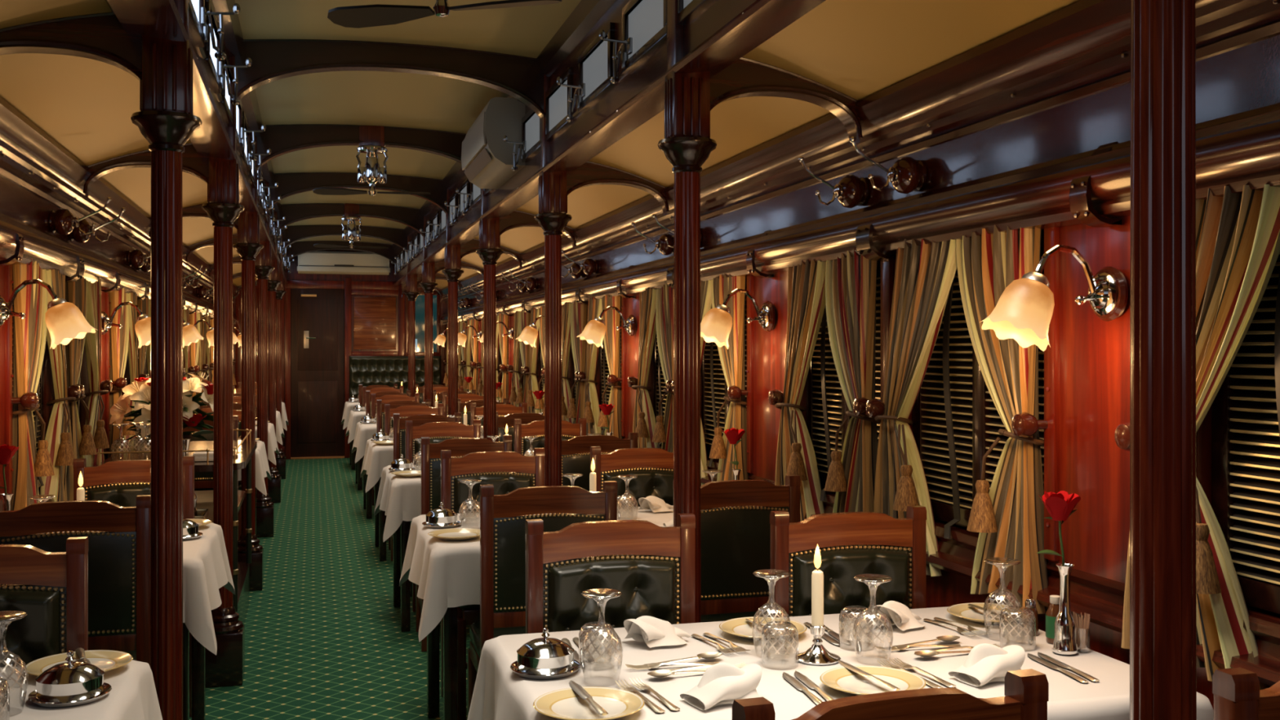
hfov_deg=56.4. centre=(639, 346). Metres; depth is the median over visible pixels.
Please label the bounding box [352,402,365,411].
butter dish
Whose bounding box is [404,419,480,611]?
dining chair
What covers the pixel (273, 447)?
tablecloth
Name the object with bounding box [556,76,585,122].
window catch
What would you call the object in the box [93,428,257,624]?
sideboard
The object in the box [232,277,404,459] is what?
trim
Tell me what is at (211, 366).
curtain
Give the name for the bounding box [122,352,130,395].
window
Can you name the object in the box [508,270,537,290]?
coat hook
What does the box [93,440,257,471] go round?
countertop
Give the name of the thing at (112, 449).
bowl
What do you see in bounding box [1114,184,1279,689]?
curtain
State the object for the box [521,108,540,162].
window
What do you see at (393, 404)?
dining chair
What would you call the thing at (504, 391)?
curtain
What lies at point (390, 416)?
wine glass
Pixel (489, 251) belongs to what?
post
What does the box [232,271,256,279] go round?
trim
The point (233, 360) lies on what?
curtain
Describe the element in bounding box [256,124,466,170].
trim
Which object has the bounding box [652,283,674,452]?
curtain
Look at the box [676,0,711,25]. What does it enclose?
window
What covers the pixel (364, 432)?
tablecloth
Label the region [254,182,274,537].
post
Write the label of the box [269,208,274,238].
window
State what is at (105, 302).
trim
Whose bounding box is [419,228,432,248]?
window catch
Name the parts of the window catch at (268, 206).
plate, drop rod, arm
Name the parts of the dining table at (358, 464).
leg, leg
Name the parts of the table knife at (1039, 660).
blade, handle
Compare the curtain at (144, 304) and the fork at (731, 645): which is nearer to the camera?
the fork at (731, 645)
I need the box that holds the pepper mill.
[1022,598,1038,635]
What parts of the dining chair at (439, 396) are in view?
post, crest rail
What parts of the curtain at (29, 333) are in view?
holdback knob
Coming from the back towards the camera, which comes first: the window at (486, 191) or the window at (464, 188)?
the window at (464, 188)
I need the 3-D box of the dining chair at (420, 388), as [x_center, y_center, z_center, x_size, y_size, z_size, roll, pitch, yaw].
[-2.403,0.921,13.779,0.424,0.998,0.440,0,0,-16]
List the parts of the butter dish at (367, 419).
lid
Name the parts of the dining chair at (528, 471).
post, leg, seat, seat frame, nail trim, crest rail, nail trim, post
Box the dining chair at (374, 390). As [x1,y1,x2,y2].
[362,386,403,480]
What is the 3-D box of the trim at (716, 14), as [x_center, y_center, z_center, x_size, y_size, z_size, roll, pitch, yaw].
[-0.886,-1.067,7.233,0.059,0.545,17.020,0,0,-15]
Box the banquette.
[349,355,440,400]
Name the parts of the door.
lock plate, sill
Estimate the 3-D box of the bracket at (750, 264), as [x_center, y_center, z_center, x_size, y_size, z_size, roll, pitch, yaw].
[0.454,-0.353,4.541,0.094,0.180,0.060,0,0,-15]
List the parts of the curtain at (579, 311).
holdback knob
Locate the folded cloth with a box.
[190,451,213,461]
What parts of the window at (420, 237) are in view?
pane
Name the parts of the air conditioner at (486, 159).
panel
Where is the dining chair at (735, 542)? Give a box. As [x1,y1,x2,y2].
[672,475,800,622]
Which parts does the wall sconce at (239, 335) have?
lamp shade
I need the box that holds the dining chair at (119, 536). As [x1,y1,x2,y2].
[0,494,150,666]
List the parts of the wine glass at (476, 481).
stem and foot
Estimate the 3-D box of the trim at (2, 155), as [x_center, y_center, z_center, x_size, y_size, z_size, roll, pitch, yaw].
[-2.719,-0.602,7.529,0.650,0.404,14.970,0,0,-15]
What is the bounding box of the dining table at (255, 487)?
[255,487,256,534]
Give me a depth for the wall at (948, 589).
2.89 m
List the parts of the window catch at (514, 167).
arm, drop rod, plate, plate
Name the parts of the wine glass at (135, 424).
stem and foot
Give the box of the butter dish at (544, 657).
[510,627,580,679]
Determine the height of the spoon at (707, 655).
0.011 m
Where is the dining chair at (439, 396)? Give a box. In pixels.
[432,389,475,408]
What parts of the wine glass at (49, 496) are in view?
stem and foot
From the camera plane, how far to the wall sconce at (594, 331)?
6.42 m
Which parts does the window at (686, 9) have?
pane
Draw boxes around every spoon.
[643,652,722,665]
[647,670,706,677]
[892,635,959,646]
[914,650,970,657]
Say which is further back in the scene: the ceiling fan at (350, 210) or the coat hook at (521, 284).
the ceiling fan at (350, 210)
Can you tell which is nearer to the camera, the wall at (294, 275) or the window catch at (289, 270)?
the window catch at (289, 270)
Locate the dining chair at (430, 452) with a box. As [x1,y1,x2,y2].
[415,435,511,651]
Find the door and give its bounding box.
[290,288,344,459]
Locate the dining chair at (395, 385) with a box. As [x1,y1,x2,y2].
[358,383,397,404]
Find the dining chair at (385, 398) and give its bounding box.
[371,393,419,505]
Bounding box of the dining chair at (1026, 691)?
[732,668,1048,719]
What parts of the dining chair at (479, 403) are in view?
post, crest rail, post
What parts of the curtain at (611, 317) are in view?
holdback knob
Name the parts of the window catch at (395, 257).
drop rod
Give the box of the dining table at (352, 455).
[349,439,355,470]
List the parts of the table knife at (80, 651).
handle, blade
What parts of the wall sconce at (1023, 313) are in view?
lamp shade, arm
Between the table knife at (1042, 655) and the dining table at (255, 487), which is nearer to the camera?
the table knife at (1042, 655)
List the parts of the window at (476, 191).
pane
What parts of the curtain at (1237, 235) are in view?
holdback knob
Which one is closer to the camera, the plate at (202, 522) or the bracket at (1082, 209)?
the bracket at (1082, 209)
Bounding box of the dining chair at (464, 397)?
[442,392,483,417]
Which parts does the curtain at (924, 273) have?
holdback knob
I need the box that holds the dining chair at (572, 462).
[561,432,638,491]
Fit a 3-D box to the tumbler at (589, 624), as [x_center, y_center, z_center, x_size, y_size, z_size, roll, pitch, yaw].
[-0.088,0.613,2.450,0.076,0.084,0.076,0,0,-15]
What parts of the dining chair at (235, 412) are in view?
crest rail, seat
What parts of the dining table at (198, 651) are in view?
leg, leg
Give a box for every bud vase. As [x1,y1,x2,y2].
[0,444,18,511]
[464,376,472,392]
[496,382,502,402]
[533,390,544,415]
[599,404,614,453]
[722,427,745,507]
[1036,490,1080,655]
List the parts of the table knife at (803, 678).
blade, handle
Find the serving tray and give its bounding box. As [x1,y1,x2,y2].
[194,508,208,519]
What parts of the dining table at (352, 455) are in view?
leg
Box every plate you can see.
[23,649,132,675]
[189,519,212,527]
[372,440,393,444]
[391,470,421,477]
[427,528,479,540]
[533,686,644,719]
[719,616,807,639]
[819,665,925,695]
[946,602,1022,624]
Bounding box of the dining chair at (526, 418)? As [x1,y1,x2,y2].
[496,411,544,451]
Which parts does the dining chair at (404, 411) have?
post, leg, crest rail, post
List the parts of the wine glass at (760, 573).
stem and foot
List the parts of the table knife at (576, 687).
blade, handle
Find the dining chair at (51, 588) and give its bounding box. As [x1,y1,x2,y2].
[0,536,88,667]
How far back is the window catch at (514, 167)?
5.84 m
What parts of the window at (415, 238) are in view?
pane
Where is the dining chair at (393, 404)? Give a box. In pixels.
[376,399,431,432]
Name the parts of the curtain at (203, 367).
holdback knob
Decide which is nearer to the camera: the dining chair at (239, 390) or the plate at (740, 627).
the plate at (740, 627)
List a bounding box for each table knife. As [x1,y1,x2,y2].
[75,647,90,663]
[561,638,578,661]
[568,680,608,715]
[572,636,594,663]
[746,617,787,639]
[782,671,822,704]
[794,671,834,701]
[804,622,839,645]
[825,626,851,644]
[838,660,900,690]
[968,604,1022,624]
[1027,653,1088,683]
[1037,652,1099,681]
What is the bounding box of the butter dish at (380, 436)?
[370,428,391,441]
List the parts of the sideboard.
gallery rail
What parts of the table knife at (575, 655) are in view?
handle, blade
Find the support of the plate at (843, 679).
on the tablecloth at (500, 693)
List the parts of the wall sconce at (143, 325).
arm, lamp shade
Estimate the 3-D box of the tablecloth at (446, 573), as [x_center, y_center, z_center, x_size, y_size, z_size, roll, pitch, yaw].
[-0.168,0.801,4.445,1.372,0.290,0.924,0,0,-15]
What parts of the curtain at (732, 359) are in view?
holdback knob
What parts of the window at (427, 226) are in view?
pane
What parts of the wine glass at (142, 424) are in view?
stem and foot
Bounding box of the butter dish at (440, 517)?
[422,502,461,528]
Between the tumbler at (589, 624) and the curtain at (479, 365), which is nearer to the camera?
the tumbler at (589, 624)
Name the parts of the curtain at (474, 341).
holdback knob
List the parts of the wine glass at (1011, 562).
stem and foot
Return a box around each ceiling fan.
[312,125,430,195]
[313,203,388,248]
[327,0,561,28]
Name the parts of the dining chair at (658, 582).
post, nail trim, crest rail, nail trim, post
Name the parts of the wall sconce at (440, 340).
lamp shade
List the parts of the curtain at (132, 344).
holdback knob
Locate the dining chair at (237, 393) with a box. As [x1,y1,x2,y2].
[232,392,256,398]
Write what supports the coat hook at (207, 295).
attached to the wall
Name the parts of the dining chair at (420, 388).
crest rail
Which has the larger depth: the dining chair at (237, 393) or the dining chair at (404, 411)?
the dining chair at (237, 393)
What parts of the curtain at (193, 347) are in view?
holdback knob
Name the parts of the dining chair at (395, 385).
post, crest rail, post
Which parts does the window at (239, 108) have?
pane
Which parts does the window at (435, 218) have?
pane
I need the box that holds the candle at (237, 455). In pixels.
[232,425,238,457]
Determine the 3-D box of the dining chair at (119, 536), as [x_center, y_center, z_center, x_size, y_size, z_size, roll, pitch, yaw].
[-1.643,0.921,3.522,0.424,0.998,0.440,0,0,-15]
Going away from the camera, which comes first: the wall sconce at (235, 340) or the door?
the wall sconce at (235, 340)
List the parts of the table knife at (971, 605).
handle, blade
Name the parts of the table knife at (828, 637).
handle, blade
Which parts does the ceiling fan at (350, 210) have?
blade, motor, blade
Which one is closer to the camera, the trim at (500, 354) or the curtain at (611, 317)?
the curtain at (611, 317)
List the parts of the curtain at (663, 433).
holdback knob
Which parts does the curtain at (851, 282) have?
holdback knob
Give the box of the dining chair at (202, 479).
[182,415,241,540]
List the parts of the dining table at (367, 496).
leg, leg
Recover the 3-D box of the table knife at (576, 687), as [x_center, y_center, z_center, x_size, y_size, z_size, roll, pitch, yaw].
[-0.096,0.634,2.162,0.021,0.005,0.215,0,0,-19]
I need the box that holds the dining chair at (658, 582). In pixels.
[524,513,695,633]
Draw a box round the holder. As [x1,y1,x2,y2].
[1072,611,1090,653]
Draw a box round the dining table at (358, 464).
[355,449,362,490]
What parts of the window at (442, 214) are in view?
pane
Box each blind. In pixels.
[712,288,746,380]
[825,270,880,389]
[931,248,1044,406]
[1244,254,1279,425]
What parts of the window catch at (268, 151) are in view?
plate, drop rod, arm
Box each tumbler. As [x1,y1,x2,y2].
[0,675,9,719]
[415,453,421,470]
[461,500,479,524]
[578,622,615,666]
[617,495,634,518]
[761,621,798,666]
[839,605,874,648]
[999,605,1035,648]
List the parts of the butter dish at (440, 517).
lid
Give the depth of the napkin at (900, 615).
2.76 m
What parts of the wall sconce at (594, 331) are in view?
lamp shade, arm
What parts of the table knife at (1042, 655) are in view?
blade, handle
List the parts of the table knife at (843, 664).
blade, handle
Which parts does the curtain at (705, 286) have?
holdback knob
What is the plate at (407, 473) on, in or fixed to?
on the tablecloth at (400, 497)
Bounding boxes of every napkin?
[623,615,690,648]
[638,495,673,512]
[662,516,673,527]
[680,662,761,711]
[871,600,924,631]
[948,643,1025,687]
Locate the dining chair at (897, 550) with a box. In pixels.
[769,505,926,617]
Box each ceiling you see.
[0,0,257,286]
[235,0,581,244]
[421,0,1080,288]
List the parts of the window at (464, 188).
pane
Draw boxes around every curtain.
[10,256,54,511]
[40,268,80,502]
[65,276,97,501]
[84,279,112,466]
[107,286,135,458]
[123,292,146,449]
[137,297,149,438]
[146,298,151,377]
[182,306,195,397]
[182,308,186,377]
[189,311,202,396]
[197,312,208,402]
[201,315,209,381]
[204,313,213,405]
[209,319,213,383]
[232,359,236,384]
[442,323,448,386]
[457,319,466,391]
[457,320,462,388]
[462,319,472,392]
[466,318,479,395]
[475,316,483,395]
[496,313,509,404]
[496,315,500,402]
[506,309,522,406]
[515,310,530,404]
[523,307,540,413]
[534,305,544,415]
[561,302,574,435]
[566,300,586,423]
[577,296,601,435]
[597,293,622,453]
[627,288,658,468]
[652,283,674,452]
[671,280,711,485]
[709,271,748,480]
[768,259,826,521]
[824,248,879,545]
[865,239,957,576]
[955,224,1048,613]
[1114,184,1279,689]
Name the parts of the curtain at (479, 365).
holdback knob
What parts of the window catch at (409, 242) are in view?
drop rod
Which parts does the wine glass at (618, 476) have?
stem and foot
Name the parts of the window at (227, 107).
pane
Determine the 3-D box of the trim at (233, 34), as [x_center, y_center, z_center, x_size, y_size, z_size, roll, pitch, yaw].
[-2.208,-1.120,6.871,0.080,0.390,17.020,0,0,-15]
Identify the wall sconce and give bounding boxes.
[0,279,97,349]
[101,301,151,348]
[182,318,203,347]
[193,320,213,347]
[232,327,241,346]
[232,332,240,343]
[433,328,448,346]
[457,325,481,346]
[478,321,514,342]
[515,315,544,346]
[577,306,635,348]
[700,288,774,349]
[981,244,1128,351]
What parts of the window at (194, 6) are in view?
pane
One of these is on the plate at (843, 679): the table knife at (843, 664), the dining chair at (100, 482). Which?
the table knife at (843, 664)
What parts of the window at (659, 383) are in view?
frame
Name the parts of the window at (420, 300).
pane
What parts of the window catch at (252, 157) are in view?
plate, plate, drop rod, arm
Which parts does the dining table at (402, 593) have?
leg, leg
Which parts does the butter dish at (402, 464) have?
lid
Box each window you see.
[12,275,44,485]
[75,365,81,433]
[109,311,124,444]
[188,0,204,47]
[203,0,221,93]
[219,44,233,127]
[236,99,242,151]
[240,111,249,171]
[248,135,255,188]
[257,168,260,200]
[258,170,264,213]
[262,184,268,222]
[269,208,271,231]
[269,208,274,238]
[272,215,276,244]
[279,240,282,260]
[395,253,399,273]
[399,248,404,269]
[404,250,406,266]
[404,291,440,355]
[408,239,413,262]
[413,232,418,257]
[418,232,422,253]
[424,219,431,248]
[431,210,439,242]
[439,208,445,235]
[448,191,457,227]
[457,177,470,218]
[470,182,480,207]
[483,188,493,195]
[501,335,508,383]
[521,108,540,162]
[540,346,544,391]
[545,66,573,141]
[572,354,577,423]
[577,22,614,112]
[599,302,621,434]
[622,0,666,73]
[653,332,667,448]
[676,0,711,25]
[700,277,746,466]
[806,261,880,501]
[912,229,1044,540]
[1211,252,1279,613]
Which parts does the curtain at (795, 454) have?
holdback knob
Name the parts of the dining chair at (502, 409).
post, crest rail, post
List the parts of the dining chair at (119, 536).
post, nail trim, nail trim, crest rail, rail, seat, post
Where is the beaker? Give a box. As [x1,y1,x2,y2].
[182,438,190,456]
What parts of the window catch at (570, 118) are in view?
arm, drop rod, plate, plate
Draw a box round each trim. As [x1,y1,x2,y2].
[0,12,142,80]
[0,97,238,299]
[0,175,213,303]
[0,212,236,324]
[0,264,13,499]
[1,18,266,284]
[2,448,107,511]
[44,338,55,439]
[81,290,111,449]
[83,142,208,198]
[105,0,287,284]
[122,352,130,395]
[143,355,147,373]
[148,202,237,239]
[173,0,284,275]
[185,233,237,263]
[187,319,190,378]
[199,0,288,273]
[208,255,241,277]
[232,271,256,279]
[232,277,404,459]
[235,39,545,118]
[236,280,257,296]
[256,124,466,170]
[269,172,448,213]
[276,203,424,236]
[282,224,408,253]
[284,240,397,264]
[392,0,626,266]
[393,0,826,285]
[395,0,756,281]
[401,282,442,298]
[406,0,1279,293]
[417,272,461,291]
[435,257,483,276]
[440,0,1279,303]
[440,102,1279,324]
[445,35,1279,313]
[460,238,522,269]
[470,346,473,377]
[477,321,481,394]
[497,346,501,388]
[499,209,576,248]
[507,314,523,403]
[509,403,1279,686]
[535,339,540,387]
[566,160,669,215]
[566,342,572,392]
[586,302,599,402]
[621,294,653,438]
[710,57,862,146]
[880,253,912,431]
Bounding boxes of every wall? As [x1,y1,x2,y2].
[234,249,446,388]
[602,452,1271,709]
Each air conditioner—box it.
[297,251,390,275]
[461,97,524,189]
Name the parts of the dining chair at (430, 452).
leg, post, nail trim, crest rail, post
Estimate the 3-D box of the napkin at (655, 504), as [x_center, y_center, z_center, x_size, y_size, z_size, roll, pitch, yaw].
[0.065,0.621,4.736,0.143,0.063,0.118,0,0,-42]
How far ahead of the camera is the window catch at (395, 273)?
14.32 m
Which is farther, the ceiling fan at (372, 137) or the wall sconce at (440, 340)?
the wall sconce at (440, 340)
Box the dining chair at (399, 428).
[391,412,461,560]
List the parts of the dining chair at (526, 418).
post, crest rail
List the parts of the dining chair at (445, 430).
post, leg, nail trim, crest rail, post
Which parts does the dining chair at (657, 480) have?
post, nail trim, crest rail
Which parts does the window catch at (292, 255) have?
drop rod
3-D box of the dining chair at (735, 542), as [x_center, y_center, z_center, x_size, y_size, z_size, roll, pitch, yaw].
[0.260,0.921,4.046,0.424,0.998,0.440,0,0,-16]
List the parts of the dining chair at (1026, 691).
post, crest rail, post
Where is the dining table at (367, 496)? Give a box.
[363,455,372,519]
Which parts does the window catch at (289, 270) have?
drop rod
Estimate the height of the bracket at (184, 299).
0.180 m
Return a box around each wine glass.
[0,610,28,712]
[28,494,56,533]
[111,422,130,461]
[128,421,147,457]
[137,422,150,459]
[389,416,400,440]
[413,438,421,469]
[458,479,481,528]
[474,415,483,433]
[486,435,501,442]
[524,435,538,456]
[562,473,582,514]
[580,588,622,683]
[616,475,638,519]
[702,469,722,481]
[751,568,791,656]
[853,573,893,662]
[982,557,1022,639]
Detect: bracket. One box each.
[0,213,24,266]
[59,236,84,282]
[101,255,120,293]
[133,268,149,301]
[182,296,186,308]
[189,297,198,314]
[199,297,208,317]
[460,306,468,323]
[472,303,481,321]
[502,295,512,316]
[520,290,533,313]
[574,275,590,305]
[616,265,635,298]
[666,266,674,288]
[746,230,773,278]
[855,199,896,261]
[1068,141,1122,227]
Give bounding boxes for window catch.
[200,3,240,60]
[218,57,252,105]
[240,124,266,160]
[248,148,271,181]
[259,182,278,208]
[264,195,281,220]
[271,216,285,237]
[273,224,287,244]
[278,238,290,256]
[280,244,291,261]
[283,254,293,269]
[284,258,294,273]
[391,260,399,275]
[394,256,404,271]
[403,247,413,263]
[408,241,419,258]
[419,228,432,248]
[426,220,440,241]
[444,200,460,225]
[455,188,472,214]
[503,135,526,171]
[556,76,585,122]
[599,29,632,83]
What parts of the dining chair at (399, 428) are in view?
leg, post, nail trim, crest rail, post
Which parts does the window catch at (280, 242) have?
drop rod, arm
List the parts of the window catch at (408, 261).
drop rod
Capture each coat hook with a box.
[48,196,111,235]
[67,207,125,243]
[127,248,151,267]
[137,253,151,271]
[182,264,203,285]
[182,267,207,288]
[196,284,213,297]
[200,287,213,298]
[447,293,466,307]
[457,297,471,306]
[469,285,483,301]
[474,283,498,299]
[501,272,528,292]
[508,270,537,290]
[561,249,598,275]
[561,262,584,278]
[631,222,674,255]
[652,213,702,248]
[798,155,869,208]
[849,136,927,194]
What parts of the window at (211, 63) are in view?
pane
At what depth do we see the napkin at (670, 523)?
4.27 m
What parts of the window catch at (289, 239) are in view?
drop rod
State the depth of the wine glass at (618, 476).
4.43 m
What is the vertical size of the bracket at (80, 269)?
0.180 m
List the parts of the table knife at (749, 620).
handle, blade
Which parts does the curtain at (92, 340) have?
holdback knob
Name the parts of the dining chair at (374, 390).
post, crest rail, post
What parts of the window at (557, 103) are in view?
pane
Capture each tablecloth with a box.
[0,659,162,719]
[47,522,235,654]
[238,440,271,495]
[255,422,279,465]
[275,410,284,444]
[281,401,288,430]
[341,401,358,430]
[345,408,365,444]
[351,421,376,462]
[360,435,483,492]
[373,464,512,542]
[399,505,673,642]
[467,606,1213,719]
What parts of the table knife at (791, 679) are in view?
blade, handle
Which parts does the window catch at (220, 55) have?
plate, plate, drop rod, arm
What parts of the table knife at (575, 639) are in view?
handle, blade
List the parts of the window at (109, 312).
frame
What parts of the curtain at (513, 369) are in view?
holdback knob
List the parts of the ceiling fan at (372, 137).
blade, motor, blade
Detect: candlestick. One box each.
[76,471,84,532]
[435,395,438,408]
[463,406,466,425]
[504,423,508,435]
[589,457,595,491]
[798,543,840,665]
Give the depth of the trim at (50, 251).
4.75 m
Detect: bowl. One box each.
[0,650,28,712]
[111,437,130,461]
[128,435,147,457]
[137,437,150,459]
[146,433,193,446]
[413,451,421,469]
[458,498,479,528]
[524,448,533,456]
[580,624,622,683]
[617,493,638,519]
[751,602,791,656]
[853,607,893,662]
[982,588,1022,639]
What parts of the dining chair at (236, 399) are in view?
crest rail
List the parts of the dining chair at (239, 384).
post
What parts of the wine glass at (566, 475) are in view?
stem and foot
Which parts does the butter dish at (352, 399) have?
lid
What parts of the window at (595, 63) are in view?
pane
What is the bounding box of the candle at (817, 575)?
[811,543,823,626]
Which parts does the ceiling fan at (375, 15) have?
blade, motor, blade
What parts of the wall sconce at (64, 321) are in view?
arm, lamp shade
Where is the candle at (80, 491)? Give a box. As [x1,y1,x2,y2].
[76,471,84,500]
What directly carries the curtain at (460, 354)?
hanging from the wall at (948, 589)
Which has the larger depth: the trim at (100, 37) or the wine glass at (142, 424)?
the wine glass at (142, 424)
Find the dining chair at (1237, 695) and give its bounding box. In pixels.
[1212,667,1279,719]
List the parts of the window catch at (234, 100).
plate, plate, drop rod, arm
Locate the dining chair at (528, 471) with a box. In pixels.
[440,448,544,719]
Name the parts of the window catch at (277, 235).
drop rod, arm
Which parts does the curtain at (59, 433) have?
holdback knob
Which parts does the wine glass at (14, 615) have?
stem and foot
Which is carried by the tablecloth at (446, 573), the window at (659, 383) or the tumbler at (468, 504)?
the tumbler at (468, 504)
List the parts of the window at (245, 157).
pane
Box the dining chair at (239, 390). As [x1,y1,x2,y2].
[232,388,257,395]
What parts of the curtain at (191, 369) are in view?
holdback knob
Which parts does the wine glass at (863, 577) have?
stem and foot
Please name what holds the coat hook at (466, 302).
attached to the wall at (948, 589)
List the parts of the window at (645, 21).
pane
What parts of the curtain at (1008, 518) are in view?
holdback knob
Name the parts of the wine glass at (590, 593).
stem and foot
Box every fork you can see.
[615,679,665,712]
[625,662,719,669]
[629,677,679,711]
[665,662,746,671]
[691,633,738,653]
[703,632,751,652]
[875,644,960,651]
[877,659,943,688]
[888,657,955,687]
[914,643,1000,652]
[923,617,982,635]
[933,617,992,634]
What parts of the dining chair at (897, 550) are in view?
post, nail trim, nail trim, crest rail, post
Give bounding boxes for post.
[130,0,202,719]
[201,55,244,688]
[232,137,263,591]
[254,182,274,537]
[267,212,281,502]
[275,232,286,479]
[404,235,419,396]
[419,216,438,408]
[441,188,463,417]
[475,188,503,442]
[533,74,572,486]
[657,0,716,622]
[1129,0,1196,719]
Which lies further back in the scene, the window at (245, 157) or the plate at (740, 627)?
the window at (245, 157)
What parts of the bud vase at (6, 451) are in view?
rose stem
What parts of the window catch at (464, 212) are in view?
arm, drop rod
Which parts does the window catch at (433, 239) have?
drop rod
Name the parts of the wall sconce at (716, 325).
lamp shade, arm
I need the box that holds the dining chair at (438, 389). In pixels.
[422,385,462,401]
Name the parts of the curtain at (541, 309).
holdback knob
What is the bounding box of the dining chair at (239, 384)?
[237,382,257,388]
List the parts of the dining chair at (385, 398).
post, crest rail, post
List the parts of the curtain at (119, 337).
holdback knob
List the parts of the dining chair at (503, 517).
leg, seat frame, post, seat, rail, nail trim, nail trim, crest rail, post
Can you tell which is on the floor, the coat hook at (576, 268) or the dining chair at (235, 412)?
the dining chair at (235, 412)
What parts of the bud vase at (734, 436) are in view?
rose stem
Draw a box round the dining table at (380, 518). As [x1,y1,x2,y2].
[374,476,386,561]
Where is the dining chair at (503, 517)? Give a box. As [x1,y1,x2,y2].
[466,480,617,719]
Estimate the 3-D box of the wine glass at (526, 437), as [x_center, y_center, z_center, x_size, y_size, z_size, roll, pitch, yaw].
[-0.581,0.568,6.385,0.083,0.174,0.083,0,0,-15]
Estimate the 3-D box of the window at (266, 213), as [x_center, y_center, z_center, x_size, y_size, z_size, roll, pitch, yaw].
[-2.726,-1.035,8.680,0.027,0.220,0.530,0,0,-15]
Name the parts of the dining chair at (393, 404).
post, crest rail, post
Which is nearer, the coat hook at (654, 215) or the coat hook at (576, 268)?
the coat hook at (654, 215)
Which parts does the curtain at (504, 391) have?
holdback knob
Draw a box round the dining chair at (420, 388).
[415,383,448,403]
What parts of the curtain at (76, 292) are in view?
holdback knob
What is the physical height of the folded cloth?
0.037 m
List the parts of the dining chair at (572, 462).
nail trim, crest rail, post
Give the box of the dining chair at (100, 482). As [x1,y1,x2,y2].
[73,456,194,716]
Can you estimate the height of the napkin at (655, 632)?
0.062 m
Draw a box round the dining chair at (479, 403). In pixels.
[457,398,508,425]
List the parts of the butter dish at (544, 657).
lid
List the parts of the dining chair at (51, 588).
nail trim, crest rail, post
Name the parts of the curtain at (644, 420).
holdback knob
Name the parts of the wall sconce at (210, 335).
arm, lamp shade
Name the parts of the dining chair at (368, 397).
post, crest rail, post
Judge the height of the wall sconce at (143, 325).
0.229 m
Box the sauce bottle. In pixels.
[1045,595,1059,644]
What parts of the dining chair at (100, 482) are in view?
post, crest rail, nail trim, nail trim, post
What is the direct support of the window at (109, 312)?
in the wall
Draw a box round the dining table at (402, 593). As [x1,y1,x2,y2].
[393,520,410,631]
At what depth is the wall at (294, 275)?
15.33 m
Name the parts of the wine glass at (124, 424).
stem and foot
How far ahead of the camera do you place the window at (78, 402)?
5.50 m
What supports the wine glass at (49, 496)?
on the tablecloth at (206, 565)
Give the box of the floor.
[189,457,471,719]
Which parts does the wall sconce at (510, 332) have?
lamp shade, arm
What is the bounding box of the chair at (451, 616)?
[426,606,769,719]
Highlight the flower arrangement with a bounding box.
[109,372,213,448]
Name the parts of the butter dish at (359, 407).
lid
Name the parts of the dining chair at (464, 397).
post, crest rail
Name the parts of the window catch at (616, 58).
arm, drop rod, plate, plate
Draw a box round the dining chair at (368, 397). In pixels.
[365,390,410,416]
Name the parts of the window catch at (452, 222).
arm, drop rod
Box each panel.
[353,296,395,349]
[746,270,806,481]
[1044,215,1211,583]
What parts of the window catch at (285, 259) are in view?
drop rod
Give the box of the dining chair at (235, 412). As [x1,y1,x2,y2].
[192,408,241,490]
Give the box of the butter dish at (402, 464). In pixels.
[388,453,415,471]
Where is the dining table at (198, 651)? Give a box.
[182,622,205,719]
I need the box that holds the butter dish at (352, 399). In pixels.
[346,394,358,402]
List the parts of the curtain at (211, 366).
holdback knob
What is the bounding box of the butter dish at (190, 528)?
[182,516,202,540]
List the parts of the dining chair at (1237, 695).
post, crest rail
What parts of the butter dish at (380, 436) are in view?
lid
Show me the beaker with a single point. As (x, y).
(186, 442)
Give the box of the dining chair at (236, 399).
[232,395,257,493]
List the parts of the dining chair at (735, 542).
nail trim, seat, rail, nail trim, crest rail, post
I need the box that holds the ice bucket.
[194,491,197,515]
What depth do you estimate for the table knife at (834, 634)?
2.69 m
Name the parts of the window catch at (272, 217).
drop rod, arm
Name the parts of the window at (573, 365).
frame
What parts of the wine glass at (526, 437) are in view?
stem and foot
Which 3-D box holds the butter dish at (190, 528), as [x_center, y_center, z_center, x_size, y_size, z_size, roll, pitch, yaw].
[-1.570,0.611,4.082,0.142,0.088,0.142,0,0,3]
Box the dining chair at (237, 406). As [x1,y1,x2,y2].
[198,402,241,410]
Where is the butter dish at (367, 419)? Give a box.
[360,413,376,423]
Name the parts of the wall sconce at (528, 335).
lamp shade, arm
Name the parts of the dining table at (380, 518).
leg, leg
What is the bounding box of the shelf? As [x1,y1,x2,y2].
[194,489,244,523]
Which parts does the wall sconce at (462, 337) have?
lamp shade, arm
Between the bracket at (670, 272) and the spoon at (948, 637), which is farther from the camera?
the bracket at (670, 272)
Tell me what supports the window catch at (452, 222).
attached to the window at (464, 188)
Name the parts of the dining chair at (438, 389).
post, crest rail, post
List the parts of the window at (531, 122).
pane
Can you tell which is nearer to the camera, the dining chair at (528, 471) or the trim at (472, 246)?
the dining chair at (528, 471)
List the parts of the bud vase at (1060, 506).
rose stem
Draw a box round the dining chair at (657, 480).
[590,446,673,506]
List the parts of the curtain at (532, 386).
holdback knob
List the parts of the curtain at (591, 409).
holdback knob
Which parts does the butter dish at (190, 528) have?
lid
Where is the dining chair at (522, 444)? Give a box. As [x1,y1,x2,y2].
[513,417,586,455]
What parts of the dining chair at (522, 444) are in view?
post, nail trim, crest rail, post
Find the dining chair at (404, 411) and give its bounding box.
[384,403,443,549]
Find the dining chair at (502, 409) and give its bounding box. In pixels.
[470,402,527,435]
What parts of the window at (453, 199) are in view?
pane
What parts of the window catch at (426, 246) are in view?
drop rod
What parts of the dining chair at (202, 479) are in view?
crest rail, rail, post, leg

